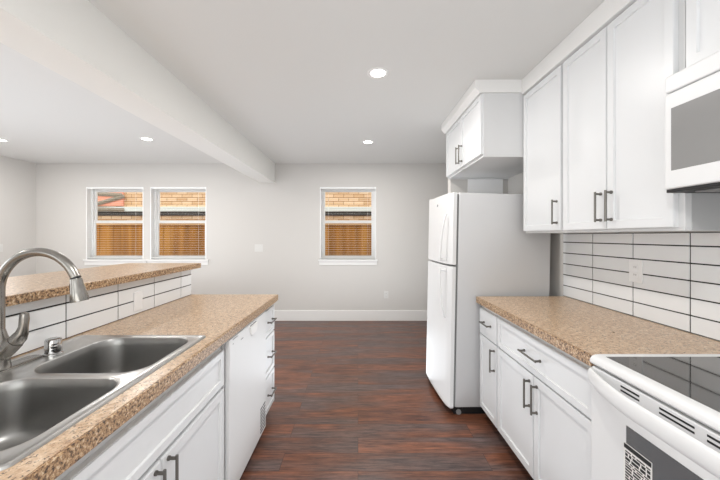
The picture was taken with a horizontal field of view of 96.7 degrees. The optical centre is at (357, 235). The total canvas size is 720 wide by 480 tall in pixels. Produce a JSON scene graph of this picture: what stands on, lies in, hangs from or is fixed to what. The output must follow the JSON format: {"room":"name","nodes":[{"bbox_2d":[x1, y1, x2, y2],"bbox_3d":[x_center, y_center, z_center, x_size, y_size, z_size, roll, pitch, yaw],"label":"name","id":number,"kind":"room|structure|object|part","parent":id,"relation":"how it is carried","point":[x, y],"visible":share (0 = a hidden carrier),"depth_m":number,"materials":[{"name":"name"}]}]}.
{"room":"kitchen","nodes":[
{"label":"kitchen","id":0,"kind":"room"},
{"bbox_2d":[0,155,35,276],"bbox_3d":[-5.165,0.097,1.282,0.150,2.487,7.563,0,0,0],"label":"wall","id":1,"kind":"structure","parent":0,"point":[17,177],"depth_m":4.78,"materials":[{"name":"grey paint"}]},
{"bbox_2d":[36,164,447,309],"bbox_3d":[-1.020,0.097,5.138,8.440,2.487,0.150,0,0,0],"label":"wall","id":2,"kind":"structure","parent":0,"point":[283,216],"depth_m":5.06,"materials":[{"name":"grey paint"}]},
{"bbox_2d":[83,187,145,264],"bbox_3d":[-3.835,-0.159,5.120,0.990,1.233,0.185,0,0,0],"label":"window","id":3,"kind":"structure","parent":2,"relation":"in","point":[90,193],"depth_m":5.15,"materials":[{"name":"white plastic"}]},
{"bbox_3d":[-3.835,0.382,5.088,0.990,0.028,0.119,0,0,0],"label":"sill","id":4,"kind":"part","parent":3,"relation":"part of","materials":[{"name":"white paint"}]},
{"bbox_2d":[88,188,142,257],"bbox_3d":[-3.848,-0.208,5.089,0.881,1.129,0.048,0,0,0],"label":"window blind","id":5,"kind":"object","parent":3,"relation":"attached to","point":[95,200],"visible":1,"depth_m":5.08,"materials":[{"name":"white plastic"}]},
{"bbox_3d":[-4.168,-0.203,5.080,0.002,1.103,0.002,0,0,0],"label":"ladder cord","id":6,"kind":"part","parent":5,"relation":"part of","materials":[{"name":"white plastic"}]},
{"bbox_3d":[-3.848,0.348,5.093,0.881,0.016,0.025,0,0,0],"label":"rail","id":7,"kind":"part","parent":5,"relation":"part of","materials":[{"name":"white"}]},
{"bbox_3d":[-3.848,0.050,5.168,0.825,0.601,0.024,0,0,0],"label":"sash","id":8,"kind":"part","parent":3,"relation":"part of","materials":[{"name":"white plastic"}]},
{"bbox_3d":[-3.848,-0.478,5.194,0.825,0.546,0.024,0,0,0],"label":"sash","id":9,"kind":"part","parent":3,"relation":"part of","materials":[{"name":"white plastic"}]},
{"bbox_2d":[0,0,274,182],"bbox_3d":[-1.435,-1.004,1.282,0.240,0.327,7.563,0,0,0],"label":"beam","id":10,"kind":"structure","parent":2,"relation":"attached to","point":[73,39],"depth_m":1.79,"materials":[{"name":"white paint"}]},
{"bbox_2d":[146,187,208,264],"bbox_3d":[-2.850,-0.159,5.120,0.980,1.233,0.185,0,0,0],"label":"window","id":11,"kind":"structure","parent":2,"relation":"in","point":[155,220],"depth_m":5.15,"materials":[{"name":"white plastic"}]},
{"bbox_3d":[-2.850,0.382,5.088,0.980,0.028,0.119,0,0,0],"label":"sill","id":12,"kind":"part","parent":11,"relation":"part of","materials":[{"name":"white paint"}]},
{"bbox_2d":[152,188,204,257],"bbox_3d":[-2.842,-0.208,5.089,0.861,1.129,0.048,0,0,0],"label":"window blind","id":13,"kind":"object","parent":11,"relation":"attached to","point":[198,200],"visible":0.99,"depth_m":5.08,"materials":[{"name":"white"}]},
{"bbox_3d":[-2.842,0.348,5.093,0.861,0.016,0.025,0,0,0],"label":"rail","id":14,"kind":"part","parent":13,"relation":"part of","materials":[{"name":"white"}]},
{"bbox_3d":[-2.532,-0.203,5.080,0.002,1.103,0.002,0,0,0],"label":"ladder cord","id":15,"kind":"part","parent":13,"relation":"part of","materials":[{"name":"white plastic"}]},
{"bbox_3d":[-2.842,0.050,5.168,0.805,0.601,0.024,0,0,0],"label":"sash","id":16,"kind":"part","parent":11,"relation":"part of","materials":[{"name":"white plastic"}]},
{"bbox_3d":[-2.842,-0.478,5.194,0.805,0.546,0.024,0,0,0],"label":"sash","id":17,"kind":"part","parent":11,"relation":"part of","materials":[{"name":"white plastic"}]},
{"bbox_2d":[255,244,262,251],"bbox_3d":[-1.570,0.190,5.059,0.130,0.115,0.008,0,0,0],"label":"light switch","id":18,"kind":"object","parent":2,"relation":"attached to","point":[258,247],"visible":1,"depth_m":5.06,"materials":[{"name":"white plastic"}]},
{"bbox_2d":[318,187,377,264],"bbox_3d":[-0.158,-0.159,5.120,0.935,1.233,0.185,0,0,0],"label":"window","id":19,"kind":"structure","parent":2,"relation":"in","point":[322,261],"depth_m":5.15,"materials":[{"name":"white plastic"}]},
{"bbox_2d":[321,188,374,257],"bbox_3d":[-0.158,-0.208,5.089,0.861,1.129,0.048,0,0,0],"label":"window blind","id":20,"kind":"object","parent":19,"relation":"attached to","point":[324,200],"visible":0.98,"depth_m":5.08,"materials":[{"name":"white"}]},
{"bbox_3d":[-0.468,-0.203,5.080,0.002,1.103,0.002,0,0,0],"label":"ladder cord","id":21,"kind":"part","parent":20,"relation":"part of","materials":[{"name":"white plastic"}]},
{"bbox_3d":[-0.158,0.348,5.093,0.861,0.016,0.025,0,0,0],"label":"rail","id":22,"kind":"part","parent":20,"relation":"part of","materials":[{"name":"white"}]},
{"bbox_3d":[-0.158,0.382,5.088,0.935,0.028,0.119,0,0,0],"label":"sill","id":23,"kind":"part","parent":19,"relation":"part of","materials":[{"name":"white paint"}]},
{"bbox_3d":[-0.158,-0.478,5.194,0.805,0.546,0.024,0,0,0],"label":"sash","id":24,"kind":"part","parent":19,"relation":"part of","materials":[{"name":"white plastic"}]},
{"bbox_3d":[-0.158,0.050,5.168,0.805,0.601,0.024,0,0,0],"label":"sash","id":25,"kind":"part","parent":19,"relation":"part of","materials":[{"name":"white plastic"}]},
{"bbox_2d":[274,310,426,320],"bbox_3d":[-1.020,1.258,5.056,8.140,0.165,0.014,0,0,0],"label":"baseboard","id":26,"kind":"structure","parent":2,"relation":"attached to","point":[281,315],"depth_m":5.05,"materials":[{"name":"white paint"}]},
{"bbox_2d":[0,0,604,163],"bbox_3d":[-1.020,-1.207,1.282,8.440,0.120,7.863,0,0,0],"label":"ceiling","id":27,"kind":"structure","parent":0,"point":[291,77],"depth_m":2.22,"materials":[{"name":"white paint"}]},
{"bbox_2d":[139,137,153,140],"bbox_3d":[-2.495,-1.144,3.780,0.150,0.006,0.150,0,0,0],"label":"recessed light","id":28,"kind":"object","parent":27,"relation":"in","point":[141,138],"visible":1,"depth_m":3.77,"materials":[{"name":"white"}]},
{"bbox_2d":[362,140,373,143],"bbox_3d":[0.120,-1.144,3.900,0.150,0.006,0.150,0,0,0],"label":"recessed light","id":29,"kind":"object","parent":27,"relation":"in","point":[364,141],"visible":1,"depth_m":3.89,"materials":[{"name":"white"}]},
{"bbox_2d":[367,67,388,77],"bbox_3d":[0.140,-1.144,2.250,0.150,0.006,0.150,0,0,0],"label":"recessed light","id":30,"kind":"object","parent":27,"relation":"in","point":[377,72],"visible":1,"depth_m":2.24,"materials":[{"name":"white paint"}]},
{"bbox_2d":[240,321,533,479],"bbox_3d":[-1.020,1.400,1.282,8.440,0.120,7.863,0,0,0],"label":"floor","id":31,"kind":"structure","parent":0,"point":[354,400],"depth_m":2.36,"materials":[{"name":"brown wood"}]},
{"bbox_2d":[55,346,223,479],"bbox_3d":[-0.940,0.916,1.038,0.676,0.847,0.987,0,0,0],"label":"base cabinet","id":32,"kind":"object","parent":31,"relation":"on","point":[178,435],"visible":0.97,"depth_m":1.12,"materials":[{"name":"white paint"}]},
{"bbox_3d":[-0.647,0.987,0.795,0.020,0.521,0.481,0,0,0],"label":"door","id":33,"kind":"part","parent":32,"relation":"part of","materials":[{"name":"white paint"}]},
{"bbox_3d":[-0.620,0.810,1.005,0.035,0.150,0.016,0,0,0],"label":"handle","id":34,"kind":"part","parent":32,"relation":"part of","materials":[{"name":"silver metal"}]},
{"bbox_3d":[-0.620,0.810,1.073,0.035,0.150,0.016,0,0,0],"label":"handle","id":35,"kind":"part","parent":32,"relation":"part of","materials":[{"name":"silver metal"}]},
{"bbox_3d":[-0.647,0.987,1.282,0.020,0.521,0.480,0,0,0],"label":"door","id":36,"kind":"part","parent":32,"relation":"part of","materials":[{"name":"white paint"}]},
{"bbox_2d":[221,311,265,479],"bbox_3d":[-0.937,0.919,1.857,0.646,0.841,0.618,0,0,0],"label":"dishwasher","id":37,"kind":"object","parent":31,"relation":"on","point":[244,387],"visible":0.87,"depth_m":1.74,"materials":[{"name":"white metal"}]},
{"bbox_2d":[221,343,224,479],"bbox_3d":[-0.954,0.894,1.857,0.612,0.791,0.618,0,0,0],"label":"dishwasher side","id":38,"kind":"object","parent":37,"relation":"in","point":[223,346],"depth_m":1.55,"materials":[{"name":"white"}]},
{"bbox_3d":[-0.620,0.551,1.900,0.012,0.053,0.130,0,0,0],"label":"pocket handle","id":39,"kind":"part","parent":37,"relation":"part of","materials":[{"name":"white paint"}]},
{"bbox_2d":[265,305,276,414],"bbox_3d":[-0.940,0.916,2.311,0.676,0.847,0.270,0,0,0],"label":"base cabinet","id":40,"kind":"object","parent":31,"relation":"on","point":[270,389],"visible":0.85,"depth_m":2.34,"materials":[{"name":"white paint"}]},
{"bbox_3d":[-0.647,0.617,2.312,0.020,0.183,0.256,0,0,0],"label":"drawer","id":41,"kind":"part","parent":40,"relation":"part of","materials":[{"name":"white paint"}]},
{"bbox_3d":[-0.647,1.123,2.312,0.020,0.249,0.256,0,0,0],"label":"drawer","id":42,"kind":"part","parent":40,"relation":"part of","materials":[{"name":"white paint"}]},
{"bbox_3d":[-0.647,0.853,2.312,0.020,0.270,0.256,0,0,0],"label":"drawer","id":43,"kind":"part","parent":40,"relation":"part of","materials":[{"name":"white paint"}]},
{"bbox_2d":[426,192,550,414],"bbox_3d":[1.022,0.502,2.737,0.838,1.679,0.659,1,0,-3],"label":"refrigerator","id":44,"kind":"object","parent":31,"relation":"on","point":[479,244],"visible":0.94,"depth_m":2.42,"materials":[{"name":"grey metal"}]},
{"bbox_3d":[0.681,0.762,2.721,0.048,1.063,0.655,1,0,-3],"label":"fridge door","id":45,"kind":"part","parent":44,"relation":"part of","materials":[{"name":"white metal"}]},
{"bbox_3d":[0.648,0.439,2.462,0.059,0.382,0.048,1,0,-3],"label":"handle","id":46,"kind":"part","parent":44,"relation":"part of","materials":[{"name":"white plastic"}]},
{"bbox_3d":[0.697,-0.056,2.721,0.048,0.546,0.655,1,0,-3],"label":"freezer door","id":47,"kind":"part","parent":44,"relation":"part of","materials":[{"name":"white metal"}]},
{"bbox_3d":[0.656,0.009,2.462,0.059,0.369,0.048,1,0,-3],"label":"handle","id":48,"kind":"part","parent":44,"relation":"part of","materials":[{"name":"white plastic"}]},
{"bbox_2d":[479,306,499,427],"bbox_3d":[1.202,0.916,2.217,0.679,0.847,0.298,0,0,0],"label":"base cabinet","id":49,"kind":"object","parent":31,"relation":"on","point":[488,321],"visible":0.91,"depth_m":2.20,"materials":[{"name":"white paint"}]},
{"bbox_3d":[0.907,0.617,2.217,0.020,0.183,0.286,0,0,0],"label":"drawer","id":50,"kind":"part","parent":49,"relation":"part of","materials":[{"name":"white paint"}]},
{"bbox_3d":[0.879,0.822,2.105,0.035,0.150,0.016,0,0,0],"label":"handle","id":51,"kind":"part","parent":49,"relation":"part of","materials":[{"name":"silver metal"}]},
{"bbox_2d":[498,316,591,479],"bbox_3d":[1.202,0.916,1.636,0.679,0.847,0.860,0,0,0],"label":"base cabinet","id":52,"kind":"object","parent":31,"relation":"on","point":[544,392],"visible":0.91,"depth_m":1.57,"materials":[{"name":"white paint"}]},
{"bbox_3d":[0.907,0.983,1.850,0.020,0.529,0.420,0,0,0],"label":"door","id":53,"kind":"part","parent":52,"relation":"part of","materials":[{"name":"white paint"}]},
{"bbox_3d":[0.879,0.822,1.672,0.035,0.150,0.016,0,0,0],"label":"handle","id":54,"kind":"part","parent":52,"relation":"part of","materials":[{"name":"silver metal"}]},
{"bbox_3d":[0.879,0.616,1.648,0.035,0.016,0.170,0,0,0],"label":"handle","id":55,"kind":"part","parent":52,"relation":"part of","materials":[{"name":"silver metal"}]},
{"bbox_3d":[0.879,0.822,1.603,0.035,0.150,0.016,0,0,0],"label":"handle","id":56,"kind":"part","parent":52,"relation":"part of","materials":[{"name":"silver metal"}]},
{"bbox_3d":[0.907,0.617,1.638,0.020,0.183,0.844,0,0,0],"label":"drawer","id":57,"kind":"part","parent":52,"relation":"part of","materials":[{"name":"white paint"}]},
{"bbox_3d":[0.907,0.983,1.425,0.020,0.529,0.418,0,0,0],"label":"door","id":58,"kind":"part","parent":52,"relation":"part of","materials":[{"name":"white paint"}]},
{"bbox_2d":[476,296,719,366],"bbox_3d":[1.204,0.470,1.788,0.657,0.045,1.171,0,0,0],"label":"countertop","id":59,"kind":"structure","parent":52,"relation":"on","point":[582,330],"depth_m":1.55,"materials":[{"name":"beige stone"}]},
{"bbox_2d":[587,354,719,479],"bbox_3d":[1.162,0.891,0.822,0.739,0.899,0.752,0,0,0],"label":"range","id":60,"kind":"object","parent":31,"relation":"on","point":[654,416],"visible":1,"depth_m":0.98,"materials":[{"name":"white metal"}]},
{"bbox_2d":[624,443,650,479],"bbox_3d":[0.865,0.768,0.993,0.001,0.195,0.097,0,0,0],"label":"label","id":61,"kind":"object","parent":60,"relation":"attached to","point":[637,464],"depth_m":1.00,"materials":[{"name":"white paper"}]},
{"bbox_2d":[607,357,719,411],"bbox_3d":[1.183,0.443,0.822,0.554,0.003,0.696,0,0,0],"label":"glass cooktop","id":62,"kind":"object","parent":60,"relation":"in","point":[695,379],"depth_m":1.02,"materials":[{"name":"black ceramic"}]},
{"bbox_3d":[-0.940,0.917,0.102,0.676,0.847,0.883,0,0,0],"label":"base cabinet","id":63,"kind":"object","parent":31,"relation":"on","visible":0},
{"bbox_2d":[0,294,277,479],"bbox_3d":[-0.946,0.470,1.055,0.668,0.045,2.810,0,0,0],"label":"countertop","id":64,"kind":"structure","parent":63,"relation":"on","point":[218,317],"depth_m":1.23,"materials":[{"name":"beige stone"}]},
{"bbox_2d":[0,248,88,373],"bbox_3d":[-1.055,0.242,1.058,0.319,0.406,0.260,0,0,0],"label":"faucet","id":65,"kind":"object","parent":64,"relation":"on","point":[9,346],"visible":1,"depth_m":1.05,"materials":[{"name":"silver metal"}]},
{"bbox_3d":[-1.118,0.307,1.058,0.057,0.108,0.042,0,0,0],"label":"lever","id":66,"kind":"part","parent":65,"relation":"part of","materials":[{"name":"silver metal"}]},
{"bbox_3d":[-1.185,0.442,1.058,0.058,0.006,0.260,0,0,0],"label":"deck plate","id":67,"kind":"part","parent":65,"relation":"part of","materials":[{"name":"silver metal"}]},
{"bbox_3d":[-1.061,0.182,1.058,0.279,0.286,0.028,0,0,0],"label":"spout","id":68,"kind":"part","parent":65,"relation":"part of","materials":[{"name":"silver metal"}]},
{"bbox_2d":[0,335,205,470],"bbox_3d":[-0.958,0.510,1.018,0.571,0.251,0.827,0,0,0],"label":"sink","id":69,"kind":"object","parent":64,"relation":"in","point":[42,398],"depth_m":1.00,"materials":[{"name":"silver metal"}]},
{"bbox_3d":[-1.147,0.415,1.205,0.060,0.060,0.060,0,0,0],"label":"air gap cap","id":70,"kind":"part","parent":69,"relation":"part of","materials":[{"name":"silver metal"}]},
{"bbox_2d":[0,379,116,450],"bbox_3d":[-0.903,0.541,0.819,0.383,0.190,0.358,0,0,0],"label":"basin","id":71,"kind":"object","parent":69,"relation":"in","point":[30,409],"depth_m":0.99,"materials":[{"name":"silver metal"}]},
{"bbox_2d":[34,338,187,372],"bbox_3d":[-0.903,0.541,1.217,0.383,0.190,0.362,0,0,0],"label":"basin","id":72,"kind":"object","parent":69,"relation":"in","point":[104,355],"depth_m":1.37,"materials":[{"name":"silver metal"}]},
{"bbox_2d":[448,179,507,193],"bbox_3d":[1.327,0.097,3.350,0.745,2.487,0.100,0,0,0],"label":"wall","id":73,"kind":"structure","parent":0,"point":[454,185],"depth_m":3.30,"materials":[{"name":"grey paint"}]},
{"bbox_2d":[468,179,502,193],"bbox_3d":[1.310,-0.465,3.294,0.360,0.250,0.012,0,0,0],"label":"wall panel","id":74,"kind":"object","parent":73,"relation":"attached to","point":[493,186],"visible":0.56,"depth_m":3.29,"materials":[{"name":"white"}]},
{"bbox_2d":[508,172,719,341],"bbox_3d":[1.620,0.097,0.400,0.150,2.487,5.800,0,0,0],"label":"wall","id":75,"kind":"structure","parent":0,"point":[515,183],"depth_m":2.50,"materials":[{"name":"grey paint"}]},
{"bbox_2d":[441,80,521,133],"bbox_3d":[1.202,-1.100,2.823,0.685,0.094,0.954,0,0,0],"label":"trim","id":76,"kind":"structure","parent":75,"relation":"attached to","point":[478,87],"depth_m":2.36,"materials":[{"name":"white paint"}]},
{"bbox_2d":[446,93,523,178],"bbox_3d":[1.204,-0.817,2.818,0.674,0.470,0.933,0,0,0],"label":"upper cabinet","id":77,"kind":"object","parent":75,"relation":"attached to","point":[487,141],"visible":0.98,"depth_m":2.42,"materials":[{"name":"white wood"}]},
{"bbox_3d":[0.912,-0.824,3.046,0.020,0.444,0.457,0,0,0],"label":"door","id":78,"kind":"part","parent":77,"relation":"part of","materials":[{"name":"white paint"}]},
{"bbox_3d":[0.912,-0.824,2.583,0.020,0.444,0.457,0,0,0],"label":"door","id":79,"kind":"part","parent":77,"relation":"part of","materials":[{"name":"white paint"}]},
{"bbox_2d":[524,64,564,232],"bbox_3d":[1.357,-0.527,2.123,0.367,1.015,0.443,0,0,0],"label":"upper cabinet","id":80,"kind":"object","parent":75,"relation":"attached to","point":[543,104],"visible":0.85,"depth_m":2.09,"materials":[{"name":"white wood"}]},
{"bbox_3d":[1.192,-0.146,1.945,0.035,0.150,0.016,0,0,0],"label":"handle","id":81,"kind":"part","parent":80,"relation":"part of","materials":[{"name":"silver metal"}]},
{"bbox_2d":[522,0,636,94],"bbox_3d":[1.373,-1.091,1.393,0.345,0.111,1.905,0,0,0],"label":"trim","id":82,"kind":"structure","parent":75,"relation":"attached to","point":[607,11],"depth_m":1.76,"materials":[{"name":"white paint"}]},
{"bbox_2d":[563,232,719,340],"bbox_3d":[1.540,0.215,1.014,0.008,0.464,2.769,0,0,0],"label":"tile backsplash","id":83,"kind":"structure","parent":75,"relation":"attached to","point":[680,287],"depth_m":1.66,"materials":[{"name":"grey tile"}]},
{"bbox_2d":[629,259,642,282],"bbox_3d":[1.532,0.193,1.766,0.008,0.125,0.085,0,0,0],"label":"wall outlet","id":84,"kind":"object","parent":83,"relation":"attached to","point":[635,266],"visible":1,"depth_m":1.76,"materials":[{"name":"white plastic"}]},
{"bbox_2d":[632,264,637,269],"bbox_3d":[1.530,0.172,1.766,0.003,0.028,0.034,0,0,0],"label":"socket","id":85,"kind":"object","parent":84,"relation":"attached to","point":[634,266],"depth_m":1.77,"materials":[{"name":"white plastic"}]},
{"bbox_2d":[632,272,637,277],"bbox_3d":[1.530,0.214,1.766,0.003,0.028,0.034,0,0,0],"label":"socket","id":86,"kind":"object","parent":84,"relation":"attached to","point":[634,274],"depth_m":1.77,"materials":[{"name":"white plastic"}]},
{"bbox_2d":[563,0,719,232],"bbox_3d":[1.357,-0.527,1.550,0.367,1.015,0.700,0,0,0],"label":"upper cabinet","id":87,"kind":"object","parent":75,"relation":"attached to","point":[614,94],"visible":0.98,"depth_m":1.45,"materials":[{"name":"white wood"}]},
{"bbox_3d":[1.219,-0.528,1.724,0.020,0.989,0.329,0,0,0],"label":"door","id":88,"kind":"part","parent":87,"relation":"part of","materials":[{"name":"white paint"}]},
{"bbox_3d":[1.192,-0.144,1.592,0.035,0.150,0.016,0,0,0],"label":"handle","id":89,"kind":"part","parent":87,"relation":"part of","materials":[{"name":"silver metal"}]},
{"bbox_3d":[1.192,-0.144,1.525,0.035,0.150,0.016,0,0,0],"label":"handle","id":90,"kind":"part","parent":87,"relation":"part of","materials":[{"name":"silver metal"}]},
{"bbox_3d":[1.219,-0.528,1.391,0.020,0.989,0.329,0,0,0],"label":"door","id":91,"kind":"part","parent":87,"relation":"part of","materials":[{"name":"white paint"}]},
{"bbox_3d":[1.395,-0.311,1.202,0.281,0.578,0.002,0,0,0],"label":"panel","id":92,"kind":"part","parent":87,"relation":"part of","materials":[{"name":"grey wood"}]},
{"bbox_2d":[686,0,719,66],"bbox_3d":[1.357,-0.820,0.820,0.367,0.430,0.760,0,0,0],"label":"upper cabinet","id":93,"kind":"object","parent":75,"relation":"attached to","point":[702,16],"visible":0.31,"depth_m":1.13,"materials":[{"name":"white wood"}]},
{"bbox_2d":[665,50,719,192],"bbox_3d":[1.315,-0.377,0.821,0.432,0.442,0.750,0,0,0],"label":"microwave","id":94,"kind":"object","parent":93,"relation":"attached to","point":[692,101],"visible":1,"depth_m":1.09,"materials":[{"name":"white metal"}]},
{"bbox_3d":[-1.340,0.794,1.047,0.120,1.092,2.795,0,0,0],"label":"wall","id":95,"kind":"structure","parent":0,"visible":0},
{"bbox_2d":[6,270,190,357],"bbox_3d":[-1.275,0.348,1.159,0.008,0.199,2.570,0,0,0],"label":"tile backsplash","id":96,"kind":"structure","parent":95,"relation":"attached to","point":[55,316],"depth_m":1.52,"materials":[{"name":"white tile"}]},
{"bbox_2d":[134,290,142,310],"bbox_3d":[-1.268,0.373,1.846,0.005,0.108,0.070,0,0,0],"label":"wall outlet","id":97,"kind":"object","parent":96,"relation":"attached to","point":[138,296],"visible":1,"depth_m":1.84,"materials":[{"name":"white plastic"}]},
{"bbox_2d":[6,263,200,306],"bbox_3d":[-1.496,0.228,1.068,0.557,0.037,2.836,0,0,0],"label":"bar","id":98,"kind":"object","parent":95,"relation":"on","point":[33,287],"visible":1,"depth_m":1.61,"materials":[{"name":"beige stone"}]},
{"label":"outside","id":99,"kind":"structure","parent":0,"visible":0},
{"bbox_3d":[-2.000,1.690,8.607,20.000,0.100,6.787,0,0,0],"label":"ground","id":100,"kind":"structure","parent":99,"visible":0},
{"bbox_2d":[96,223,370,254],"bbox_3d":[-2.186,0.665,6.394,13.628,1.950,0.059,0,0,0],"label":"fence","id":101,"kind":"object","parent":100,"relation":"on","point":[103,246],"visible":0.1,"depth_m":6.40,"materials":[{"name":"brown wood"}]},
{"bbox_3d":[-2.250,-0.265,6.383,13.500,0.090,0.035,0,0,0],"label":"rail","id":102,"kind":"part","parent":101,"relation":"part of","materials":[{"name":"brown wood"}]},
{"bbox_2d":[98,192,370,219],"bbox_3d":[-2.000,-0.610,8.052,16.000,4.500,1.096,0,0,0],"label":"house","id":103,"kind":"structure","parent":100,"relation":"on","point":[107,210],"depth_m":7.60,"materials":[{"name":"beige brick"}]},
{"bbox_3d":[-5.950,-0.875,7.575,0.800,0.330,0.050,0,0,0],"label":"painted panel","id":104,"kind":"part","parent":103,"relation":"part of","materials":[{"name":"pink paint"}]}
]}

